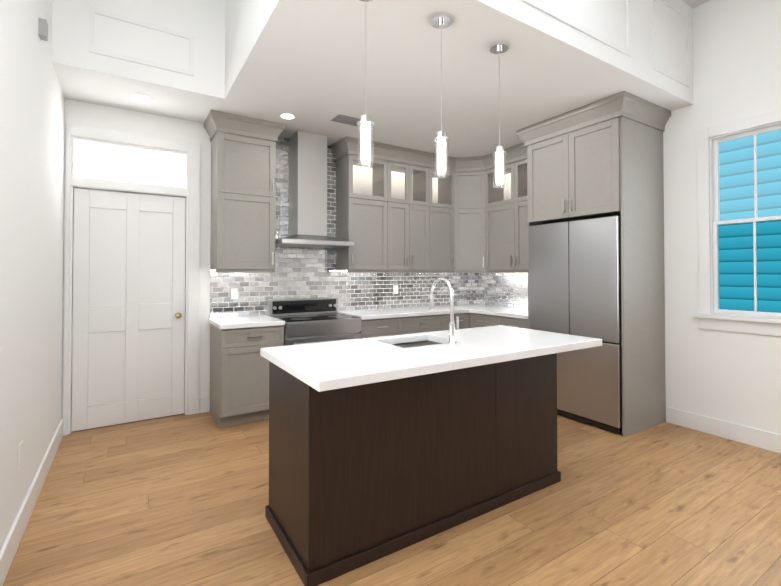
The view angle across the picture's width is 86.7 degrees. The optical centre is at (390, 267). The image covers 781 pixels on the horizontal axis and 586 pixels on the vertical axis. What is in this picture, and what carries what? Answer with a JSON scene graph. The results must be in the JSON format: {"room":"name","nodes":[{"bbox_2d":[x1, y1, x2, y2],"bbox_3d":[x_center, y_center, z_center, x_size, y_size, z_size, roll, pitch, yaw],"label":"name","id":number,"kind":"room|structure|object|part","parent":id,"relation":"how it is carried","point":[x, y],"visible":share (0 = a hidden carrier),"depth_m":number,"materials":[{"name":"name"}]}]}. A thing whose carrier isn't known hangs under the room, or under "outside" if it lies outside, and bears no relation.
{"room":"kitchen","nodes":[
{"label":"kitchen","id":0,"kind":"room"},
{"bbox_2d":[0,0,64,550],"bbox_3d":[-0.867,-0.607,0.426,0.200,3.950,7.240,1,-1,-32],"label":"wall","id":1,"kind":"structure","parent":0,"point":[32,114],"depth_m":2.29,"materials":[{"name":"white paint"}]},
{"bbox_2d":[18,441,22,469],"bbox_3d":[-1.921,0.972,2.151,0.006,0.120,0.080,1,-1,-32],"label":"electrical outlet plate","id":2,"kind":"object","parent":1,"relation":"attached to","point":[20,454],"visible":1,"depth_m":2.13,"materials":[{"name":"white plastic"}]},
{"bbox_2d":[0,419,62,585],"bbox_3d":[-0.864,1.299,0.484,0.016,0.140,7.100,1,-1,-32],"label":"baseboard","id":3,"kind":"structure","parent":1,"relation":"attached to","point":[9,548],"depth_m":2.23,"materials":[{"name":"white wood"}]},
{"bbox_2d":[38,18,47,40],"bbox_3d":[-2.120,-1.452,2.526,0.035,0.100,0.070,1,-1,-32],"label":"sensor","id":4,"kind":"object","parent":1,"relation":"attached to","point":[42,29],"visible":1,"depth_m":2.50,"materials":[{"name":"grey plastic"}]},
{"bbox_2d":[61,98,469,435],"bbox_3d":[-0.822,-0.545,4.788,4.940,3.950,0.194,1,-1,-32],"label":"wall","id":5,"kind":"structure","parent":0,"point":[109,148],"depth_m":3.87,"materials":[{"name":"white paint"}]},
{"bbox_2d":[71,188,185,431],"bbox_3d":[-2.373,0.362,3.802,0.868,2.092,0.040,1,-1,-32],"label":"door","id":6,"kind":"structure","parent":5,"relation":"in","point":[128,340],"depth_m":3.77,"materials":[{"name":"white wood"}]},
{"bbox_3d":[-2.376,-0.939,3.825,0.874,0.330,0.010,1,-1,-32],"label":"transom glass","id":7,"kind":"part","parent":5,"relation":"part of","materials":[{"name":"white glass"}]},
{"bbox_3d":[-2.349,0.096,3.833,1.044,2.640,0.160,1,-1,-32],"label":"casing","id":8,"kind":"part","parent":5,"relation":"part of","materials":[{"name":"white wood"}]},
{"bbox_3d":[-2.024,0.458,3.948,0.058,0.058,0.084,1,-1,-32],"label":"knob","id":9,"kind":"part","parent":5,"relation":"part of","materials":[{"name":"gold metal"}]},
{"bbox_2d":[204,110,287,270],"bbox_3d":[-1.450,-0.704,4.098,0.686,1.449,0.409,1,-1,-32],"label":"upper cabinet","id":10,"kind":"object","parent":5,"relation":"attached to","point":[249,176],"depth_m":4.00,"materials":[{"name":"grey wood"}]},
{"bbox_2d":[275,131,353,247],"bbox_3d":[-0.847,-0.826,4.420,0.784,1.196,0.488,1,-1,-32],"label":"range hood","id":11,"kind":"object","parent":5,"relation":"attached to","point":[307,189],"visible":0.88,"depth_m":4.37,"materials":[{"name":"silver metal"}]},
{"bbox_2d":[231,285,397,298],"bbox_3d":[-0.762,0.274,4.748,2.030,0.110,0.004,1,-1,-32],"label":"electrical outlets","id":12,"kind":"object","parent":5,"relation":"attached to","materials":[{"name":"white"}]},
{"bbox_2d":[328,136,391,270],"bbox_3d":[-0.340,-0.694,4.841,0.635,1.449,0.340,1,-1,-32],"label":"upper cabinet","id":13,"kind":"object","parent":5,"relation":"attached to","point":[345,174],"depth_m":4.80,"materials":[{"name":"grey wood"}]},
{"bbox_2d":[210,136,527,317],"bbox_3d":[0.110,-0.461,4.392,3.503,1.929,1.573,1,-1,-32],"label":"backsplash","id":14,"kind":"structure","parent":5,"relation":"attached to","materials":[{"name":"tile"}]},
{"bbox_2d":[348,191,391,270],"bbox_3d":[-0.311,-0.395,4.855,0.567,0.852,0.340,1,-1,-32],"label":"upper cabinet","id":15,"kind":"object","parent":5,"relation":"attached to","point":[369,216],"depth_m":4.71,"materials":[{"name":"grey wood"}]},
{"bbox_2d":[392,195,423,270],"bbox_3d":[0.134,-0.391,5.136,0.733,0.852,0.340,1,-1,-32],"label":"upper cabinet","id":16,"kind":"object","parent":5,"relation":"attached to","point":[412,232],"depth_m":4.98,"materials":[{"name":"grey wood"}]},
{"bbox_2d":[392,147,423,198],"bbox_3d":[0.134,-0.690,5.140,0.733,1.449,0.340,1,-1,-32],"label":"upper cabinet","id":17,"kind":"object","parent":5,"relation":"attached to","point":[407,180],"depth_m":5.03,"materials":[{"name":"grey wood"}]},
{"bbox_2d":[424,151,451,202],"bbox_3d":[0.571,-0.686,5.395,0.524,1.449,0.377,1,-1,-32],"label":"upper cabinet","id":18,"kind":"object","parent":5,"relation":"attached to","point":[439,188],"depth_m":5.30,"materials":[{"name":"grey wood"}]},
{"bbox_3d":[0.184,-1.008,4.986,1.435,0.380,0.003,1,-1,-32],"label":"cabinet glass","id":19,"kind":"part","parent":18,"relation":"part of","materials":[{"name":"glass"}]},
{"bbox_2d":[424,199,459,270],"bbox_3d":[0.571,-0.388,5.391,0.524,0.852,0.377,1,-1,-32],"label":"upper cabinet","id":20,"kind":"object","parent":5,"relation":"attached to","point":[439,218],"depth_m":5.26,"materials":[{"name":"grey wood"}]},
{"bbox_2d":[52,0,693,157],"bbox_3d":[-0.047,-1.988,3.583,4.660,1.100,2.812,1,-1,-32],"label":"ceiling","id":21,"kind":"structure","parent":0,"point":[303,61],"depth_m":3.18,"materials":[{"name":"white paint"}]},
{"bbox_2d":[130,94,152,102],"bbox_3d":[-2.111,-1.435,3.508,0.170,0.006,0.170,1,-1,-32],"label":"recessed light","id":22,"kind":"object","parent":21,"relation":"in","point":[140,98],"visible":1,"depth_m":3.51,"materials":[{"name":"white"}]},
{"bbox_2d":[278,114,296,119],"bbox_3d":[-0.974,-1.429,3.919,0.170,0.006,0.170,1,-1,-32],"label":"recessed light","id":23,"kind":"object","parent":21,"relation":"in","point":[287,117],"visible":1,"depth_m":3.92,"materials":[{"name":"white"}]},
{"bbox_2d":[331,114,359,126],"bbox_3d":[-0.392,-1.425,4.027,0.320,0.012,0.180,1,-1,-32],"label":"ceiling vent","id":24,"kind":"object","parent":21,"relation":"in","point":[344,119],"visible":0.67,"depth_m":4.00,"materials":[{"name":"grey metal"}]},
{"bbox_2d":[357,0,374,167],"bbox_3d":[-0.129,-0.995,2.164,0.120,0.925,0.120,1,-1,-32],"label":"pendant light","id":25,"kind":"object","parent":21,"relation":"hanging from","point":[366,123],"visible":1,"depth_m":2.14,"materials":[{"name":"white glass"}]},
{"bbox_3d":[-0.129,-0.640,2.159,0.088,0.215,0.088,1,-1,-32],"label":"lamp shade","id":26,"kind":"part","parent":25,"relation":"part of","materials":[{"name":"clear glass"}]},
{"bbox_3d":[-0.129,-1.100,2.166,0.005,0.625,0.005,1,-1,-32],"label":"cord","id":27,"kind":"part","parent":25,"relation":"part of","materials":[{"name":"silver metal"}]},
{"bbox_3d":[0.192,-1.879,3.307,4.350,0.625,2.092,1,-1,-32],"label":"ceiling trim panel","id":28,"kind":"part","parent":21,"relation":"part of","materials":[{"name":"white paint"}]},
{"bbox_2d":[431,12,451,177],"bbox_3d":[0.296,-0.992,2.409,0.120,0.925,0.120,1,-1,-32],"label":"pendant light","id":29,"kind":"object","parent":21,"relation":"hanging from","point":[441,20],"visible":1,"depth_m":2.39,"materials":[{"name":"white glass"}]},
{"bbox_3d":[0.296,-0.637,2.404,0.088,0.215,0.088,1,-1,-32],"label":"lamp shade","id":30,"kind":"part","parent":29,"relation":"part of","materials":[{"name":"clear glass"}]},
{"bbox_3d":[0.296,-1.097,2.411,0.005,0.625,0.005,1,-1,-32],"label":"cord","id":31,"kind":"part","parent":29,"relation":"part of","materials":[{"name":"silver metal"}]},
{"bbox_2d":[490,40,508,187],"bbox_3d":[0.708,-0.988,2.693,0.120,0.925,0.120,1,-1,-32],"label":"pendant light","id":32,"kind":"object","parent":21,"relation":"hanging from","point":[499,47],"visible":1,"depth_m":2.67,"materials":[{"name":"white glass"}]},
{"bbox_3d":[0.708,-1.093,2.695,0.005,0.625,0.005,1,-1,-32],"label":"cord","id":33,"kind":"part","parent":32,"relation":"part of","materials":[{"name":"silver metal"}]},
{"bbox_3d":[0.708,-0.633,2.688,0.088,0.215,0.088,1,-1,-32],"label":"lamp shade","id":34,"kind":"part","parent":32,"relation":"part of","materials":[{"name":"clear glass"}]},
{"bbox_2d":[3,411,780,585],"bbox_3d":[1.099,1.437,1.723,4.940,0.100,7.380,1,-1,-32],"label":"floor","id":35,"kind":"structure","parent":0,"point":[178,500],"depth_m":2.28,"materials":[{"name":"brown wood"}]},
{"bbox_2d":[210,323,284,427],"bbox_3d":[-1.393,0.978,3.985,0.550,0.879,0.620,1,-1,-32],"label":"base cabinet","id":36,"kind":"object","parent":35,"relation":"on","point":[239,375],"depth_m":3.71,"materials":[{"name":"grey wood"}]},
{"bbox_2d":[208,315,283,330],"bbox_3d":[-1.395,0.519,3.979,0.574,0.040,0.640,1,-1,-32],"label":"countertop","id":37,"kind":"structure","parent":36,"relation":"on","point":[230,322],"depth_m":3.81,"materials":[{"name":"white stone"}]},
{"bbox_2d":[267,297,360,345],"bbox_3d":[-0.789,0.870,4.305,0.788,1.065,0.704,1,-1,-32],"label":"range","id":38,"kind":"object","parent":35,"relation":"on","point":[311,320],"visible":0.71,"depth_m":4.21,"materials":[{"name":"silver metal"}]},
{"bbox_3d":[-0.781,0.723,4.294,0.764,0.740,0.558,1,-1,-32],"label":"glass","id":39,"kind":"part","parent":38,"relation":"part of","materials":[{"name":"black glass"}]},
{"bbox_2d":[359,319,407,337],"bbox_3d":[-0.237,0.989,4.717,0.567,0.879,0.620,1,-1,-32],"label":"base cabinet","id":40,"kind":"object","parent":35,"relation":"on","point":[370,328],"depth_m":4.45,"materials":[{"name":"grey wood"}]},
{"bbox_2d":[338,303,483,318],"bbox_3d":[0.433,0.535,5.135,2.146,0.040,0.640,1,-1,-32],"label":"countertop","id":41,"kind":"structure","parent":40,"relation":"on","point":[381,312],"depth_m":4.81,"materials":[{"name":"white stone"}]},
{"bbox_2d":[260,337,578,585],"bbox_3d":[0.285,0.958,2.593,1.954,0.880,0.676,1,-1,-32],"label":"kitchen island","id":42,"kind":"object","parent":35,"relation":"on","point":[381,447],"depth_m":2.10,"materials":[{"name":"black wood"}]},
{"bbox_2d":[260,325,601,392],"bbox_3d":[0.324,0.496,2.592,2.014,0.044,0.884,1,-1,-32],"label":"island countertop","id":43,"kind":"structure","parent":42,"relation":"on","point":[326,366],"depth_m":2.26,"materials":[{"name":"white stone"}]},
{"bbox_2d":[391,340,430,344],"bbox_3d":[0.175,0.610,2.700,0.474,0.180,0.384,1,-1,-32],"label":"sink","id":44,"kind":"object","parent":43,"relation":"in","point":[401,342],"depth_m":2.86,"materials":[{"name":"silver metal"}]},
{"bbox_2d":[430,277,458,344],"bbox_3d":[0.338,0.267,2.629,0.080,0.412,0.243,1,-1,-32],"label":"faucet","id":45,"kind":"object","parent":43,"relation":"on","point":[452,330],"visible":1,"depth_m":2.54,"materials":[{"name":"silver metal"}]},
{"bbox_2d":[408,315,439,333],"bbox_3d":[0.235,0.993,5.015,0.672,0.879,0.620,1,-1,-32],"label":"base cabinet","id":46,"kind":"object","parent":35,"relation":"on","point":[416,323],"depth_m":4.74,"materials":[{"name":"grey wood"}]},
{"bbox_2d":[440,311,467,330],"bbox_3d":[0.637,0.996,5.234,0.489,0.879,0.680,1,-1,-32],"label":"base cabinet","id":47,"kind":"object","parent":35,"relation":"on","point":[463,315],"depth_m":5.00,"materials":[{"name":"grey wood"}]},
{"bbox_2d":[468,311,503,327],"bbox_3d":[1.352,0.993,5.047,0.681,0.879,0.560,1,-1,-32],"label":"base cabinet","id":48,"kind":"object","parent":35,"relation":"on","point":[476,319],"depth_m":4.93,"materials":[{"name":"grey wood"}]},
{"bbox_2d":[472,307,528,318],"bbox_3d":[1.490,0.531,4.873,0.640,0.040,0.935,1,-1,-32],"label":"countertop","id":49,"kind":"structure","parent":48,"relation":"on","point":[508,312],"depth_m":4.81,"materials":[{"name":"white stone"}]},
{"bbox_2d":[504,319,528,328],"bbox_3d":[1.605,0.988,4.704,0.620,0.879,0.537,1,-1,-32],"label":"base cabinet","id":50,"kind":"object","parent":35,"relation":"on","point":[520,323],"depth_m":4.49,"materials":[{"name":"grey wood"}]},
{"bbox_2d":[529,216,621,432],"bbox_3d":[1.953,0.484,4.034,0.696,1.830,0.920,1,-1,-32],"label":"fridge","id":51,"kind":"object","parent":35,"relation":"on","point":[575,277],"visible":0.5,"depth_m":3.73,"materials":[{"name":"silver metal"}]},
{"bbox_2d":[456,203,483,266],"bbox_3d":[1.023,-0.393,5.342,0.298,0.737,0.297,1,-1,-32],"label":"upper cabinet","id":52,"kind":"object","parent":0,"relation":"attached to","point":[469,220],"depth_m":5.34,"materials":[{"name":"grey wood"}]},
{"bbox_2d":[456,167,483,206],"bbox_3d":[1.023,-1.028,5.351,0.298,0.427,0.297,1,-1,-32],"label":"upper cabinet","id":53,"kind":"object","parent":0,"relation":"attached to","point":[469,185],"depth_m":5.35,"materials":[{"name":"grey wood"}]},
{"bbox_2d":[485,0,780,434],"bbox_3d":[3.139,-0.571,2.959,0.200,3.950,7.240,1,-1,-32],"label":"wall","id":54,"kind":"structure","parent":0,"point":[723,364],"depth_m":3.51,"materials":[{"name":"white paint"}]},
{"bbox_2d":[480,195,519,270],"bbox_3d":[1.469,-0.391,5.167,0.376,0.852,0.584,1,-1,-32],"label":"upper cabinet","id":55,"kind":"object","parent":54,"relation":"attached to","point":[501,216],"depth_m":5.06,"materials":[{"name":"grey wood"}]},
{"bbox_2d":[480,144,519,202],"bbox_3d":[1.469,-0.689,5.171,0.376,1.449,0.584,1,-1,-32],"label":"upper cabinet","id":56,"kind":"object","parent":54,"relation":"attached to","point":[512,187],"depth_m":5.19,"materials":[{"name":"grey wood"}]},
{"bbox_3d":[1.474,-1.009,4.902,0.003,0.380,0.865,1,-1,-32],"label":"cabinet glass","id":57,"kind":"part","parent":56,"relation":"part of","materials":[{"name":"glass"}]},
{"bbox_2d":[520,195,523,270],"bbox_3d":[1.721,-0.396,4.802,0.339,0.852,0.547,1,-1,-32],"label":"upper cabinet","id":58,"kind":"object","parent":54,"relation":"attached to","point":[521,196],"depth_m":4.80,"materials":[{"name":"grey wood"}]},
{"bbox_2d":[520,143,523,194],"bbox_3d":[1.721,-0.694,4.808,0.339,1.449,0.545,1,-1,-32],"label":"upper cabinet","id":59,"kind":"object","parent":54,"relation":"attached to","point":[522,144],"depth_m":4.83,"materials":[{"name":"grey wood"}]},
{"bbox_2d":[524,95,663,270],"bbox_3d":[1.968,-0.705,4.060,0.720,1.449,0.937,1,-1,-32],"label":"upper cabinet","id":60,"kind":"object","parent":54,"relation":"attached to","point":[614,166],"depth_m":3.71,"materials":[{"name":"grey wood"}]},
{"bbox_3d":[0.361,-1.347,3.943,3.571,0.169,2.621,1,-1,-32],"label":"cabinet crown","id":61,"kind":"part","parent":60,"relation":"part of","materials":[{"name":"grey wood"}]},
{"bbox_2d":[666,406,780,453],"bbox_3d":[3.746,1.319,1.884,0.016,0.140,4.540,1,-1,-32],"label":"baseboard","id":62,"kind":"structure","parent":54,"relation":"attached to","point":[763,439],"depth_m":3.41,"materials":[{"name":"white wood"}]},
{"bbox_3d":[2.994,-0.338,3.186,0.200,1.720,1.095,1,-1,-32],"label":"frame","id":63,"kind":"part","parent":54,"relation":"part of","materials":[{"name":"white wood"}]},
{"bbox_3d":[2.990,0.003,3.179,0.004,0.743,0.841,1,-1,-32],"label":"glass","id":64,"kind":"part","parent":54,"relation":"part of","materials":[{"name":"glass"}]},
{"bbox_2d":[682,0,709,8],"bbox_3d":[1.099,-2.373,1.777,4.940,0.120,7.380,1,-1,-32],"label":"ceiling","id":65,"kind":"structure","parent":0,"point":[692,4],"depth_m":3.57,"materials":[{"name":"white paint"}]},
{"label":"outside","id":66,"kind":"structure","parent":0,"visible":0},
{"bbox_2d":[719,129,780,312],"bbox_3d":[4.886,-1.333,3.921,0.050,6.500,7.500,1,-1,-32],"label":"siding","id":67,"kind":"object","parent":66,"point":[736,169],"depth_m":4.89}
]}

